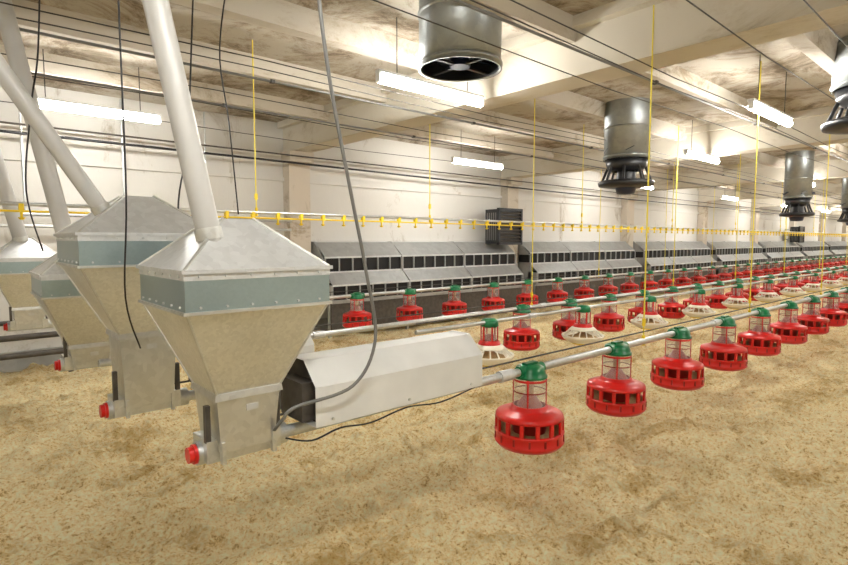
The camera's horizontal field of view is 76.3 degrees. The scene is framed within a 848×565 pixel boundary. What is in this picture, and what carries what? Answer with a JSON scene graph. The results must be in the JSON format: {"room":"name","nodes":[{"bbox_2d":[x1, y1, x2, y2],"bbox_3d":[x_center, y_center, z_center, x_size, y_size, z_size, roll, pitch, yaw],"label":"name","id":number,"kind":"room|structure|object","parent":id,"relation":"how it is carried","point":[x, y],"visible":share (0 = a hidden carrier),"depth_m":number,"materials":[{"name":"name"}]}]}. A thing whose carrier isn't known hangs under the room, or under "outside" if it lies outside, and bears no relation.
{"room":"farm building","nodes":[
{"label":"farm building","id":0,"kind":"room"},
{"bbox_2d":[0,269,847,564],"bbox_3d":[13.320,0.255,14.293,45.200,0.181,10.200,-4,6,-41],"label":"floor","id":1,"kind":"structure","parent":0,"point":[748,466],"depth_m":3.11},
{"bbox_2d":[311,241,522,338],"bbox_3d":[0.098,-0.001,9.006,4.200,1.360,0.622,-4,6,-41],"label":"boxes","id":2,"kind":"object","parent":1,"relation":"on","point":[423,263],"visible":0.79,"depth_m":8.59,"materials":[{"name":"black"}]},
{"bbox_2d":[517,241,641,309],"bbox_3d":[3.554,-0.234,12.033,4.200,1.360,0.622,-4,6,-41],"label":"boxes","id":3,"kind":"object","parent":1,"relation":"on","point":[550,258],"visible":0.77,"depth_m":11.52,"materials":[{"name":"black"}]},
{"bbox_2d":[633,241,716,287],"bbox_3d":[7.010,-0.467,15.060,4.200,1.360,0.622,-4,6,-41],"label":"boxes","id":4,"kind":"object","parent":1,"relation":"on","point":[692,254],"visible":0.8,"depth_m":14.62,"materials":[{"name":"black"}]},
{"bbox_2d":[707,241,767,276],"bbox_3d":[10.466,-0.700,18.087,4.200,1.360,0.622,-4,6,-41],"label":"boxes","id":5,"kind":"object","parent":1,"relation":"on","point":[725,251],"visible":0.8,"depth_m":17.61,"materials":[{"name":"black"}]},
{"bbox_2d":[758,241,804,273],"bbox_3d":[13.921,-0.933,21.114,4.200,1.360,0.622,-4,6,-41],"label":"boxes","id":6,"kind":"object","parent":1,"relation":"on","point":[773,250],"visible":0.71,"depth_m":20.73,"materials":[{"name":"black"}]},
{"bbox_2d":[795,241,832,264],"bbox_3d":[17.377,-1.165,24.141,4.200,1.360,0.622,-4,6,-41],"label":"boxes","id":7,"kind":"object","parent":1,"relation":"on","point":[808,249],"visible":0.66,"depth_m":23.73,"materials":[{"name":"black"}]},
{"bbox_2d":[824,241,847,261],"bbox_3d":[20.833,-1.398,27.168,4.200,1.360,0.622,-4,6,-41],"label":"boxes","id":8,"kind":"object","parent":1,"relation":"on","point":[836,248],"visible":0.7,"depth_m":26.65,"materials":[{"name":"black"}]},
{"bbox_2d":[0,0,847,197],"bbox_3d":[13.320,-2.727,14.064,45.600,0.360,10.600,-4,6,-41],"label":"ceiling","id":9,"kind":"structure","parent":0,"point":[360,35],"depth_m":4.96,"materials":[{"name":"concrete"}]},
{"bbox_2d":[0,149,28,242],"bbox_3d":[-3.316,-1.114,4.110,0.114,1.651,0.443,3,6,38],"label":"tube","id":10,"kind":"object","parent":9,"relation":"hanging from","point":[16,226],"visible":0.82,"depth_m":4.21,"materials":[{"name":"grey plastic"}]},
{"bbox_2d":[0,238,56,331],"bbox_3d":[-3.218,0.012,4.374,0.473,0.750,0.473,-4,6,-41],"label":"hopper","id":11,"kind":"object","parent":10,"relation":"hanging from","point":[17,259],"visible":0.68,"depth_m":4.24,"materials":[{"name":"grey metal"}]},
{"bbox_2d":[0,0,70,232],"bbox_3d":[-2.080,-0.985,2.831,0.398,1.705,0.100,-2,5,-23],"label":"tube","id":12,"kind":"object","parent":9,"relation":"hanging from","point":[9,28],"visible":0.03,"depth_m":2.83,"materials":[{"name":"grey plastic"}]},
{"bbox_2d":[0,53,109,215],"bbox_3d":[-1.577,-0.981,1.740,0.971,1.541,0.076,-4,6,-41],"label":"tube","id":13,"kind":"object","parent":9,"relation":"hanging from","point":[11,84],"visible":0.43,"depth_m":1.95,"materials":[{"name":"grey plastic"}]},
{"bbox_2d":[53,194,193,419],"bbox_3d":[-1.180,0.095,2.252,0.518,0.910,0.518,-4,6,-41],"label":"hopper","id":14,"kind":"object","parent":13,"relation":"hanging from","point":[90,250],"visible":0.8,"depth_m":2.12,"materials":[{"name":"grey metal"}]},
{"bbox_2d":[174,380,195,399],"bbox_3d":[-0.906,0.469,2.522,0.690,0.092,0.044,-4,6,-41],"label":"pipe","id":15,"kind":"object","parent":14,"relation":"attached to","point":[191,392],"visible":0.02,"depth_m":2.39,"materials":[{"name":"grey metal"}]},
{"bbox_2d":[188,336,313,379],"bbox_3d":[-0.827,0.339,2.580,0.529,0.228,0.278,-4,6,-41],"label":"cover","id":16,"kind":"object","parent":15,"relation":"on","point":[308,347],"visible":0.03,"depth_m":2.64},
{"bbox_2d":[37,49,161,123],"bbox_3d":[-2.940,-1.741,4.818,1.090,0.498,0.066,-4,6,-41],"label":"lamp","id":17,"kind":"object","parent":9,"relation":"hanging from","point":[44,104],"visible":0.73,"depth_m":4.82,"materials":[{"name":"white"}]},
{"bbox_2d":[0,99,291,371],"bbox_3d":[-4.253,-0.489,5.121,6.600,2.910,0.202,-4,6,-41],"label":"drinker line","id":18,"kind":"object","parent":9,"relation":"hanging from","point":[29,336],"visible":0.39,"depth_m":5.43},
{"bbox_2d":[142,0,223,243],"bbox_3d":[-0.792,-0.918,1.541,0.375,1.638,0.088,-1,5,-14],"label":"tube","id":19,"kind":"object","parent":9,"relation":"hanging from","point":[158,14],"visible":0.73,"depth_m":1.57,"materials":[{"name":"grey plastic"}]},
{"bbox_2d":[25,0,474,441],"bbox_3d":[-0.872,-0.648,2.572,1.769,2.324,1.383,4,6,43],"label":"cable","id":20,"kind":"object","parent":9,"relation":"hanging from","point":[118,1],"visible":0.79,"depth_m":2.53,"materials":[{"name":"black plastic"}]},
{"bbox_2d":[272,0,376,430],"bbox_3d":[-0.289,-0.612,1.726,0.372,2.264,0.330,-4,6,-41],"label":"hose","id":21,"kind":"object","parent":9,"relation":"hanging from","point":[319,2],"visible":0.99,"depth_m":1.77,"materials":[{"name":"grey"}]},
{"bbox_2d":[0,0,847,213],"bbox_3d":[9.441,-2.117,12.461,36.800,0.078,4.858,-4,6,-41],"label":"cable","id":22,"kind":"object","parent":9,"relation":"hanging from","point":[688,1],"visible":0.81,"depth_m":3.92,"materials":[{"name":"grey metal"}]},
{"bbox_2d":[375,17,483,106],"bbox_3d":[0.079,-1.691,4.171,1.090,0.498,0.066,-4,6,-41],"label":"lamp","id":23,"kind":"object","parent":9,"relation":"hanging from","point":[385,77],"visible":0.88,"depth_m":4.10,"materials":[{"name":"white"}]},
{"bbox_2d":[19,0,847,207],"bbox_3d":[12.314,-2.376,15.240,45.100,0.025,2.885,-4,6,-41],"label":"conduit","id":24,"kind":"object","parent":9,"relation":"attached to","point":[271,81],"visible":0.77,"depth_m":4.38,"materials":[{"name":"grey"}]},
{"bbox_2d":[417,0,502,82],"bbox_3d":[0.245,-1.676,3.664,0.580,0.460,0.580,-4,6,-41],"label":"ventilation fan","id":25,"kind":"object","parent":9,"relation":"attached to","point":[445,55],"visible":0.93,"depth_m":3.46,"materials":[{"name":"grey metal"}]},
{"bbox_2d":[451,140,502,168],"bbox_3d":[0.816,-1.994,8.109,1.090,0.498,0.066,-4,6,-41],"label":"lamp","id":26,"kind":"object","parent":9,"relation":"hanging from","point":[454,159],"visible":1,"depth_m":8.09,"materials":[{"name":"white"}]},
{"bbox_2d":[252,40,815,233],"bbox_3d":[4.874,-1.677,9.906,16.693,1.415,0.023,-4,6,-41],"label":"cord","id":27,"kind":"object","parent":9,"relation":"hanging from","point":[255,194],"visible":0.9,"depth_m":5.69,"materials":[{"name":"yellow fabric"}]},
{"bbox_2d":[0,201,847,236],"bbox_3d":[9.370,-1.262,13.900,35.500,0.113,0.044,-4,6,-41],"label":"nipple drinker line","id":28,"kind":"object","parent":27,"relation":"hanging from","point":[20,205],"visible":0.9,"depth_m":5.64,"materials":[{"name":"yellow plastic"}]},
{"bbox_2d":[277,0,847,152],"bbox_3d":[1.526,-1.723,3.748,0.460,0.420,10.200,-4,6,-41],"label":"ceiling beam","id":29,"kind":"structure","parent":9,"relation":"attached to","point":[683,33],"depth_m":3.85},
{"bbox_2d":[598,97,654,194],"bbox_3d":[2.405,-1.581,6.403,0.640,1.070,0.640,-4,6,-41],"label":"ventilation fan","id":30,"kind":"object","parent":9,"relation":"hanging from","point":[626,122],"visible":0.91,"depth_m":6.20,"materials":[{"name":"silver metal"}]},
{"bbox_2d":[499,106,847,177],"bbox_3d":[4.981,-1.956,6.775,0.460,0.420,10.200,-4,6,-41],"label":"ceiling beam","id":31,"kind":"structure","parent":9,"relation":"attached to","point":[712,139],"depth_m":7.59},
{"bbox_2d":[531,99,847,309],"bbox_3d":[6.295,-1.228,10.058,13.803,2.335,0.023,-4,6,-41],"label":"cord","id":32,"kind":"object","parent":9,"relation":"hanging from","point":[534,99],"visible":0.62,"depth_m":7.67,"materials":[{"name":"yellow fabric"}]},
{"bbox_2d":[98,264,847,366],"bbox_3d":[8.090,-0.235,11.716,26.400,0.099,0.058,-4,6,-41],"label":"pipe","id":33,"kind":"object","parent":32,"relation":"hanging from","point":[315,334],"visible":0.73,"depth_m":4.88,"materials":[{"name":"grey metal"}]},
{"bbox_2d":[29,253,111,371],"bbox_3d":[-1.908,0.134,3.055,0.473,0.710,0.473,-4,6,-41],"label":"hopper","id":34,"kind":"object","parent":33,"relation":"attached to","point":[85,340],"visible":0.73,"depth_m":2.90,"materials":[{"name":"grey metal"}]},
{"bbox_2d":[503,304,539,350],"bbox_3d":[0.999,0.449,5.520,0.374,0.454,0.374,-4,6,-41],"label":"pet feeder","id":35,"kind":"object","parent":33,"relation":"hanging from","point":[521,337],"visible":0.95,"depth_m":5.43,"materials":[{"name":"red plastic"}]},
{"bbox_2d":[552,298,577,339],"bbox_3d":[1.637,0.406,6.080,0.374,0.454,0.374,-4,6,-41],"label":"pet feeder","id":36,"kind":"object","parent":33,"relation":"hanging from","point":[565,323],"visible":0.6,"depth_m":6.01,"materials":[{"name":"red plastic"}]},
{"bbox_2d":[593,293,624,331],"bbox_3d":[2.276,0.363,6.639,0.374,0.454,0.374,-4,6,-41],"label":"pet feeder","id":37,"kind":"object","parent":33,"relation":"hanging from","point":[608,322],"visible":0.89,"depth_m":6.55,"materials":[{"name":"red plastic"}]},
{"bbox_2d":[627,289,656,322],"bbox_3d":[2.914,0.320,7.198,0.374,0.454,0.374,-4,6,-41],"label":"pet feeder","id":38,"kind":"object","parent":33,"relation":"hanging from","point":[638,309],"visible":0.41,"depth_m":7.15,"materials":[{"name":"red plastic"}]},
{"bbox_2d":[657,286,684,318],"bbox_3d":[3.553,0.277,7.758,0.374,0.454,0.374,-4,6,-41],"label":"pet feeder","id":39,"kind":"object","parent":33,"relation":"hanging from","point":[670,311],"visible":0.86,"depth_m":7.67,"materials":[{"name":"red plastic"}]},
{"bbox_2d":[683,283,708,309],"bbox_3d":[4.191,0.234,8.317,0.374,0.454,0.374,-4,6,-41],"label":"pet feeder","id":40,"kind":"object","parent":33,"relation":"hanging from","point":[690,300],"visible":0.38,"depth_m":8.24,"materials":[{"name":"red plastic"}]},
{"bbox_2d":[705,280,729,308],"bbox_3d":[4.830,0.191,8.876,0.374,0.454,0.374,-4,6,-41],"label":"pet feeder","id":41,"kind":"object","parent":33,"relation":"hanging from","point":[717,297],"visible":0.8,"depth_m":8.79,"materials":[{"name":"red plastic"}]},
{"bbox_2d":[725,278,748,301],"bbox_3d":[5.468,0.147,9.436,0.374,0.454,0.374,-4,6,-41],"label":"pet feeder","id":42,"kind":"object","parent":33,"relation":"hanging from","point":[746,295],"visible":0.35,"depth_m":9.35,"materials":[{"name":"red plastic"}]},
{"bbox_2d":[743,276,764,300],"bbox_3d":[6.107,0.104,9.995,0.374,0.454,0.374,-4,6,-41],"label":"pet feeder","id":43,"kind":"object","parent":33,"relation":"hanging from","point":[755,290],"visible":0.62,"depth_m":9.91,"materials":[{"name":"red plastic"}]},
{"bbox_2d":[758,274,779,295],"bbox_3d":[6.746,0.061,10.554,0.374,0.454,0.374,-4,6,-41],"label":"pet feeder","id":44,"kind":"object","parent":33,"relation":"hanging from","point":[775,289],"visible":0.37,"depth_m":10.47,"materials":[{"name":"red plastic"}]},
{"bbox_2d":[773,272,789,294],"bbox_3d":[7.384,0.018,11.114,0.374,0.454,0.374,-4,6,-41],"label":"pet feeder","id":45,"kind":"object","parent":33,"relation":"hanging from","point":[782,284],"visible":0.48,"depth_m":11.04,"materials":[{"name":"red plastic"}]},
{"bbox_2d":[598,169,785,277],"bbox_3d":[7.728,-1.549,14.233,11.523,2.335,0.023,-4,6,-41],"label":"cord","id":46,"kind":"object","parent":9,"relation":"hanging from","point":[601,169],"visible":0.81,"depth_m":12.32,"materials":[{"name":"yellow fabric"}]},
{"bbox_2d":[329,255,847,298],"bbox_3d":[9.230,-0.537,15.635,33.500,0.099,0.058,-4,6,-41],"label":"pipe","id":47,"kind":"object","parent":46,"relation":"hanging from","point":[619,274],"visible":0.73,"depth_m":8.79,"materials":[{"name":"grey metal"}]},
{"bbox_2d":[343,292,371,327],"bbox_3d":[-0.844,0.348,6.826,0.374,0.454,0.374,-4,6,-41],"label":"pet feeder","id":48,"kind":"object","parent":47,"relation":"hanging from","point":[356,314],"visible":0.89,"depth_m":6.74,"materials":[{"name":"red plastic"}]},
{"bbox_2d":[396,288,422,321],"bbox_3d":[-0.198,0.305,7.392,0.374,0.454,0.374,-4,6,-41],"label":"pet feeder","id":49,"kind":"object","parent":47,"relation":"hanging from","point":[409,308],"visible":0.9,"depth_m":7.30,"materials":[{"name":"red plastic"}]},
{"bbox_2d":[442,285,466,315],"bbox_3d":[0.448,0.261,7.958,0.374,0.454,0.374,-4,6,-41],"label":"pet feeder","id":50,"kind":"object","parent":47,"relation":"hanging from","point":[453,303],"visible":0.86,"depth_m":7.87,"materials":[{"name":"red plastic"}]},
{"bbox_2d":[481,282,504,310],"bbox_3d":[1.094,0.218,8.524,0.374,0.454,0.374,-4,6,-41],"label":"pet feeder","id":51,"kind":"object","parent":47,"relation":"hanging from","point":[493,299],"visible":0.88,"depth_m":8.43,"materials":[{"name":"red plastic"}]},
{"bbox_2d":[516,279,537,304],"bbox_3d":[1.740,0.174,9.090,0.374,0.454,0.374,-4,6,-41],"label":"pet feeder","id":52,"kind":"object","parent":47,"relation":"hanging from","point":[526,295],"visible":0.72,"depth_m":9.00,"materials":[{"name":"red plastic"}]},
{"bbox_2d":[547,277,567,302],"bbox_3d":[2.386,0.131,9.655,0.374,0.454,0.374,-4,6,-41],"label":"pet feeder","id":53,"kind":"object","parent":47,"relation":"hanging from","point":[557,292],"visible":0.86,"depth_m":9.57,"materials":[{"name":"red plastic"}]},
{"bbox_2d":[574,275,593,298],"bbox_3d":[3.032,0.087,10.222,0.374,0.454,0.374,-4,6,-41],"label":"pet feeder","id":54,"kind":"object","parent":47,"relation":"hanging from","point":[583,289],"visible":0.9,"depth_m":10.13,"materials":[{"name":"red plastic"}]},
{"bbox_2d":[598,273,617,295],"bbox_3d":[3.679,0.043,10.787,0.374,0.454,0.374,-4,6,-41],"label":"pet feeder","id":55,"kind":"object","parent":47,"relation":"hanging from","point":[606,287],"visible":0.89,"depth_m":10.70,"materials":[{"name":"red plastic"}]},
{"bbox_2d":[620,272,638,292],"bbox_3d":[4.324,0.000,11.353,0.374,0.454,0.374,-4,6,-41],"label":"pet feeder","id":56,"kind":"object","parent":47,"relation":"hanging from","point":[629,284],"visible":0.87,"depth_m":11.26,"materials":[{"name":"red plastic"}]},
{"bbox_2d":[640,270,657,289],"bbox_3d":[4.971,-0.044,11.919,0.374,0.454,0.374,-4,6,-41],"label":"pet feeder","id":57,"kind":"object","parent":47,"relation":"hanging from","point":[649,282],"visible":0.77,"depth_m":11.83,"materials":[{"name":"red plastic"}]},
{"bbox_2d":[658,269,675,287],"bbox_3d":[5.617,-0.087,12.485,0.374,0.454,0.374,-4,6,-41],"label":"pet feeder","id":58,"kind":"object","parent":47,"relation":"hanging from","point":[666,280],"visible":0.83,"depth_m":12.40,"materials":[{"name":"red plastic"}]},
{"bbox_2d":[674,268,690,285],"bbox_3d":[6.263,-0.131,13.051,0.374,0.454,0.374,-4,6,-41],"label":"pet feeder","id":59,"kind":"object","parent":47,"relation":"hanging from","point":[683,278],"visible":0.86,"depth_m":12.96,"materials":[{"name":"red plastic"}]},
{"bbox_2d":[690,267,705,283],"bbox_3d":[6.909,-0.174,13.617,0.374,0.454,0.374,-4,6,-41],"label":"pet feeder","id":60,"kind":"object","parent":47,"relation":"hanging from","point":[697,277],"visible":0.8,"depth_m":13.53,"materials":[{"name":"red plastic"}]},
{"bbox_2d":[704,266,718,282],"bbox_3d":[7.555,-0.218,14.183,0.374,0.454,0.374,-4,6,-41],"label":"pet feeder","id":61,"kind":"object","parent":47,"relation":"hanging from","point":[711,275],"visible":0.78,"depth_m":14.10,"materials":[{"name":"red plastic"}]},
{"bbox_2d":[717,265,731,280],"bbox_3d":[8.201,-0.261,14.749,0.374,0.454,0.374,-4,6,-41],"label":"pet feeder","id":62,"kind":"object","parent":47,"relation":"hanging from","point":[724,274],"visible":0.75,"depth_m":14.65,"materials":[{"name":"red plastic"}]},
{"bbox_2d":[683,120,719,163],"bbox_3d":[3.873,-1.947,7.495,1.090,0.498,0.066,-4,6,-41],"label":"lamp","id":63,"kind":"object","parent":9,"relation":"hanging from","point":[691,153],"visible":0.89,"depth_m":7.41,"materials":[{"name":"white"}]},
{"bbox_2d":[642,5,829,345],"bbox_3d":[6.257,-1.053,7.782,12.673,2.335,0.023,-4,6,-41],"label":"cord","id":64,"kind":"object","parent":9,"relation":"hanging from","point":[749,301],"visible":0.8,"depth_m":3.69,"materials":[{"name":"yellow fabric"}]},
{"bbox_2d":[280,285,846,436],"bbox_3d":[7.365,-0.014,8.838,21.300,0.099,0.058,-4,6,-41],"label":"pipe","id":65,"kind":"object","parent":64,"relation":"hanging from","point":[295,428],"visible":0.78,"depth_m":3.21,"materials":[{"name":"grey metal"}]},
{"bbox_2d":[136,217,332,465],"bbox_3d":[-0.632,0.185,1.807,0.473,0.800,0.473,-4,6,-41],"label":"hopper","id":66,"kind":"object","parent":65,"relation":"attached to","point":[237,311],"visible":0.98,"depth_m":1.69,"materials":[{"name":"grey metal"}]},
{"bbox_2d":[279,330,481,427],"bbox_3d":[-0.154,0.365,2.240,0.869,0.228,0.278,-4,6,-41],"label":"cover","id":67,"kind":"object","parent":65,"relation":"on","point":[405,371],"visible":0.91,"depth_m":2.08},
{"bbox_2d":[494,360,564,454],"bbox_3d":[0.566,0.650,2.899,0.374,0.454,0.374,-4,6,-41],"label":"pet feeder","id":68,"kind":"object","parent":65,"relation":"hanging from","point":[527,425],"visible":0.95,"depth_m":2.81,"materials":[{"name":"red plastic"}]},
{"bbox_2d":[585,340,646,416],"bbox_3d":[1.242,0.605,3.491,0.374,0.454,0.374,-4,6,-41],"label":"pet feeder","id":69,"kind":"object","parent":65,"relation":"hanging from","point":[614,393],"visible":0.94,"depth_m":3.40,"materials":[{"name":"red plastic"}]},
{"bbox_2d":[650,326,704,390],"bbox_3d":[1.919,0.559,4.083,0.374,0.454,0.374,-4,6,-41],"label":"pet feeder","id":70,"kind":"object","parent":65,"relation":"hanging from","point":[678,371],"visible":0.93,"depth_m":4.00,"materials":[{"name":"red plastic"}]},
{"bbox_2d":[699,315,747,370],"bbox_3d":[2.595,0.514,4.675,0.374,0.454,0.374,-4,6,-41],"label":"pet feeder","id":71,"kind":"object","parent":65,"relation":"hanging from","point":[724,354],"visible":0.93,"depth_m":4.59,"materials":[{"name":"red plastic"}]},
{"bbox_2d":[737,307,780,355],"bbox_3d":[3.271,0.468,5.268,0.374,0.454,0.374,-4,6,-41],"label":"pet feeder","id":72,"kind":"object","parent":65,"relation":"hanging from","point":[758,341],"visible":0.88,"depth_m":5.18,"materials":[{"name":"red plastic"}]},
{"bbox_2d":[767,300,807,343],"bbox_3d":[3.947,0.423,5.860,0.374,0.454,0.374,-4,6,-41],"label":"pet feeder","id":73,"kind":"object","parent":65,"relation":"hanging from","point":[789,330],"visible":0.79,"depth_m":5.77,"materials":[{"name":"red plastic"}]},
{"bbox_2d":[792,295,829,334],"bbox_3d":[4.623,0.377,6.452,0.374,0.454,0.374,-4,6,-41],"label":"pet feeder","id":74,"kind":"object","parent":65,"relation":"hanging from","point":[814,321],"visible":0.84,"depth_m":6.36,"materials":[{"name":"red plastic"}]},
{"bbox_2d":[815,290,847,326],"bbox_3d":[5.299,0.332,7.044,0.374,0.454,0.374,-4,6,-41],"label":"pet feeder","id":75,"kind":"object","parent":65,"relation":"hanging from","point":[834,314],"visible":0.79,"depth_m":6.95,"materials":[{"name":"red plastic"}]},
{"bbox_2d":[834,287,847,318],"bbox_3d":[5.975,0.286,7.637,0.374,0.454,0.374,-4,6,-41],"label":"pet feeder","id":76,"kind":"object","parent":65,"relation":"hanging from","point":[843,305],"visible":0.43,"depth_m":7.59,"materials":[{"name":"red plastic"}]},
{"bbox_2d":[635,155,847,191],"bbox_3d":[8.437,-2.188,9.802,0.460,0.420,10.200,-4,6,-41],"label":"ceiling beam","id":77,"kind":"structure","parent":9,"relation":"attached to","point":[820,169],"depth_m":11.49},
{"bbox_2d":[747,54,792,126],"bbox_3d":[3.198,-1.751,4.952,1.090,0.498,0.066,-4,6,-41],"label":"lamp","id":78,"kind":"object","parent":9,"relation":"hanging from","point":[755,105],"visible":1,"depth_m":4.87,"materials":[{"name":"white"}]},
{"bbox_2d":[698,178,841,200],"bbox_3d":[11.893,-2.421,12.829,0.460,0.420,10.200,-4,6,-41],"label":"ceiling beam","id":79,"kind":"structure","parent":9,"relation":"attached to","point":[707,192],"depth_m":15.33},
{"bbox_2d":[751,194,840,206],"bbox_3d":[15.349,-2.654,15.857,0.460,0.420,10.200,-4,6,-41],"label":"ceiling beam","id":80,"kind":"structure","parent":9,"relation":"attached to","point":[766,202],"depth_m":18.89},
{"bbox_2d":[779,150,814,220],"bbox_3d":[6.885,-1.758,9.936,0.560,1.260,0.560,-4,6,-41],"label":"duct","id":81,"kind":"object","parent":9,"relation":"hanging from","point":[799,171],"visible":1,"depth_m":9.78,"materials":[{"name":"grey metal"}]},
{"bbox_2d":[806,204,841,210],"bbox_3d":[18.805,-2.887,18.884,0.460,0.420,10.200,-4,6,-41],"label":"ceiling beam","id":82,"kind":"structure","parent":9,"relation":"attached to","point":[817,207],"depth_m":21.70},
{"bbox_2d":[820,35,847,134],"bbox_3d":[3.611,-1.563,4.343,0.660,0.810,0.660,-4,6,-41],"label":"duct","id":83,"kind":"object","parent":9,"relation":"hanging from","point":[839,88],"visible":0.88,"depth_m":4.36,"materials":[{"name":"grey metal"}]},
{"bbox_2d":[837,177,847,225],"bbox_3d":[10.191,-1.980,12.832,0.560,1.260,0.560,-4,6,-41],"label":"duct","id":84,"kind":"object","parent":9,"relation":"hanging from","point":[844,195],"visible":0.97,"depth_m":12.81,"materials":[{"name":"grey metal"}]},
{"bbox_2d":[0,85,847,372],"bbox_3d":[9.889,-1.526,18.074,45.600,3.170,0.200,-4,6,-41],"label":"wall","id":85,"kind":"structure","parent":0,"point":[325,199],"depth_m":8.18,"materials":[{"name":"paint"}]},
{"bbox_2d":[281,150,313,252],"bbox_3d":[-1.754,-0.518,7.586,0.360,2.570,0.260,-4,6,-41],"label":"pilaster","id":86,"kind":"object","parent":85,"relation":"attached to","point":[296,183],"visible":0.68,"depth_m":7.48,"materials":[{"name":"paint"}]},
{"bbox_2d":[0,284,643,371],"bbox_3d":[9.964,-0.139,18.094,45.200,0.200,0.030,-4,6,-41],"label":"baseboard","id":87,"kind":"structure","parent":85,"relation":"attached to","point":[22,363],"depth_m":5.71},
{"bbox_2d":[2,154,842,224],"bbox_3d":[9.968,-2.232,17.929,45.200,0.050,0.040,-4,6,-41],"label":"trim","id":88,"kind":"structure","parent":85,"relation":"attached to","point":[5,156],"depth_m":8.06,"materials":[{"name":"paint"}]},
{"bbox_2d":[485,208,522,244],"bbox_3d":[1.384,-1.036,10.071,0.660,0.660,0.620,-4,6,-41],"label":"fan","id":89,"kind":"object","parent":85,"relation":"attached to","point":[504,236],"visible":0.91,"depth_m":9.82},
{"bbox_2d":[500,177,522,263],"bbox_3d":[1.701,-0.751,10.613,0.360,2.570,0.260,-4,6,-41],"label":"pilaster","id":90,"kind":"object","parent":85,"relation":"attached to","point":[509,199],"visible":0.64,"depth_m":10.48,"materials":[{"name":"paint"}]},
{"bbox_2d":[620,192,637,247],"bbox_3d":[5.157,-0.984,13.640,0.360,2.570,0.260,-4,6,-41],"label":"pilaster","id":91,"kind":"object","parent":85,"relation":"attached to","point":[627,212],"visible":0.39,"depth_m":13.53,"materials":[{"name":"paint"}]},
{"bbox_2d":[0,121,843,219],"bbox_3d":[10.154,-2.443,17.700,45.160,0.163,0.065,-4,6,-41],"label":"cable conduit","id":92,"kind":"object","parent":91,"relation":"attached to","point":[5,122],"visible":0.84,"depth_m":7.51,"materials":[{"name":"black plastic"}]},
{"bbox_2d":[697,201,711,245],"bbox_3d":[8.613,-1.217,16.667,0.360,2.570,0.260,-4,6,-41],"label":"pilaster","id":93,"kind":"object","parent":85,"relation":"attached to","point":[702,219],"visible":0.57,"depth_m":16.55,"materials":[{"name":"paint"}]},
{"bbox_2d":[750,207,761,243],"bbox_3d":[12.069,-1.450,19.694,0.360,2.570,0.260,-4,6,-41],"label":"pilaster","id":94,"kind":"object","parent":85,"relation":"attached to","point":[756,217],"visible":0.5,"depth_m":19.57,"materials":[{"name":"paint"}]},
{"bbox_2d":[785,226,804,242],"bbox_3d":[15.117,-1.961,22.101,0.660,0.660,0.620,-4,6,-41],"label":"fan","id":95,"kind":"object","parent":85,"relation":"attached to","point":[800,239],"visible":0.87,"depth_m":21.84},
{"bbox_2d":[818,215,827,241],"bbox_3d":[18.980,-1.916,25.748,0.360,2.570,0.260,-4,6,-41],"label":"pilaster","id":96,"kind":"object","parent":85,"relation":"attached to","point":[820,238],"visible":0.39,"depth_m":25.62,"materials":[{"name":"paint"}]},
{"bbox_2d":[414,266,847,334],"bbox_3d":[6.852,-0.113,10.101,18.400,0.095,0.050,-4,6,-41],"label":"pipe","id":97,"kind":"object","parent":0,"point":[529,315],"visible":0.88,"depth_m":5.33,"materials":[{"name":"grey metal"}]},
{"bbox_2d":[476,318,514,366],"bbox_3d":[0.556,0.501,4.601,0.428,0.396,0.428,-4,6,-41],"label":"pan","id":98,"kind":"object","parent":97,"relation":"attached to","point":[493,351],"visible":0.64,"depth_m":4.52,"materials":[{"name":"white plastic"}]},
{"bbox_2d":[561,305,603,344],"bbox_3d":[1.631,0.429,5.542,0.428,0.396,0.428,-4,6,-41],"label":"pan","id":99,"kind":"object","parent":97,"relation":"attached to","point":[582,332],"visible":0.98,"depth_m":5.47,"materials":[{"name":"white plastic"}]},
{"bbox_2d":[630,296,667,329],"bbox_3d":[2.705,0.357,6.483,0.428,0.396,0.428,-4,6,-41],"label":"pan","id":100,"kind":"object","parent":97,"relation":"attached to","point":[651,316],"visible":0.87,"depth_m":6.41,"materials":[{"name":"white plastic"}]},
{"bbox_2d":[681,289,715,317],"bbox_3d":[3.779,0.284,7.424,0.428,0.396,0.428,-4,6,-41],"label":"pan","id":101,"kind":"object","parent":97,"relation":"attached to","point":[700,311],"visible":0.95,"depth_m":7.35,"materials":[{"name":"white plastic"}]},
{"bbox_2d":[721,283,752,309],"bbox_3d":[4.854,0.212,8.365,0.428,0.396,0.428,-4,6,-41],"label":"pan","id":102,"kind":"object","parent":97,"relation":"attached to","point":[736,297],"visible":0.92,"depth_m":8.29,"materials":[{"name":"white plastic"}]},
{"bbox_2d":[753,279,781,302],"bbox_3d":[5.928,0.140,9.306,0.428,0.396,0.428,-4,6,-41],"label":"pan","id":103,"kind":"object","parent":97,"relation":"attached to","point":[767,291],"visible":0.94,"depth_m":9.23,"materials":[{"name":"white plastic"}]},
{"bbox_2d":[779,276,805,296],"bbox_3d":[7.002,0.067,10.247,0.428,0.396,0.428,-4,6,-41],"label":"pan","id":104,"kind":"object","parent":97,"relation":"attached to","point":[793,287],"visible":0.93,"depth_m":10.17,"materials":[{"name":"white plastic"}]},
{"bbox_2d":[801,273,825,291],"bbox_3d":[8.076,-0.005,11.188,0.428,0.396,0.428,-4,6,-41],"label":"pan","id":105,"kind":"object","parent":97,"relation":"attached to","point":[813,282],"visible":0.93,"depth_m":11.12,"materials":[{"name":"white plastic"}]},
{"bbox_2d":[820,270,842,287],"bbox_3d":[9.151,-0.078,12.129,0.428,0.396,0.428,-4,6,-41],"label":"pan","id":106,"kind":"object","parent":97,"relation":"attached to","point":[830,279],"visible":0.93,"depth_m":12.06,"materials":[{"name":"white plastic"}]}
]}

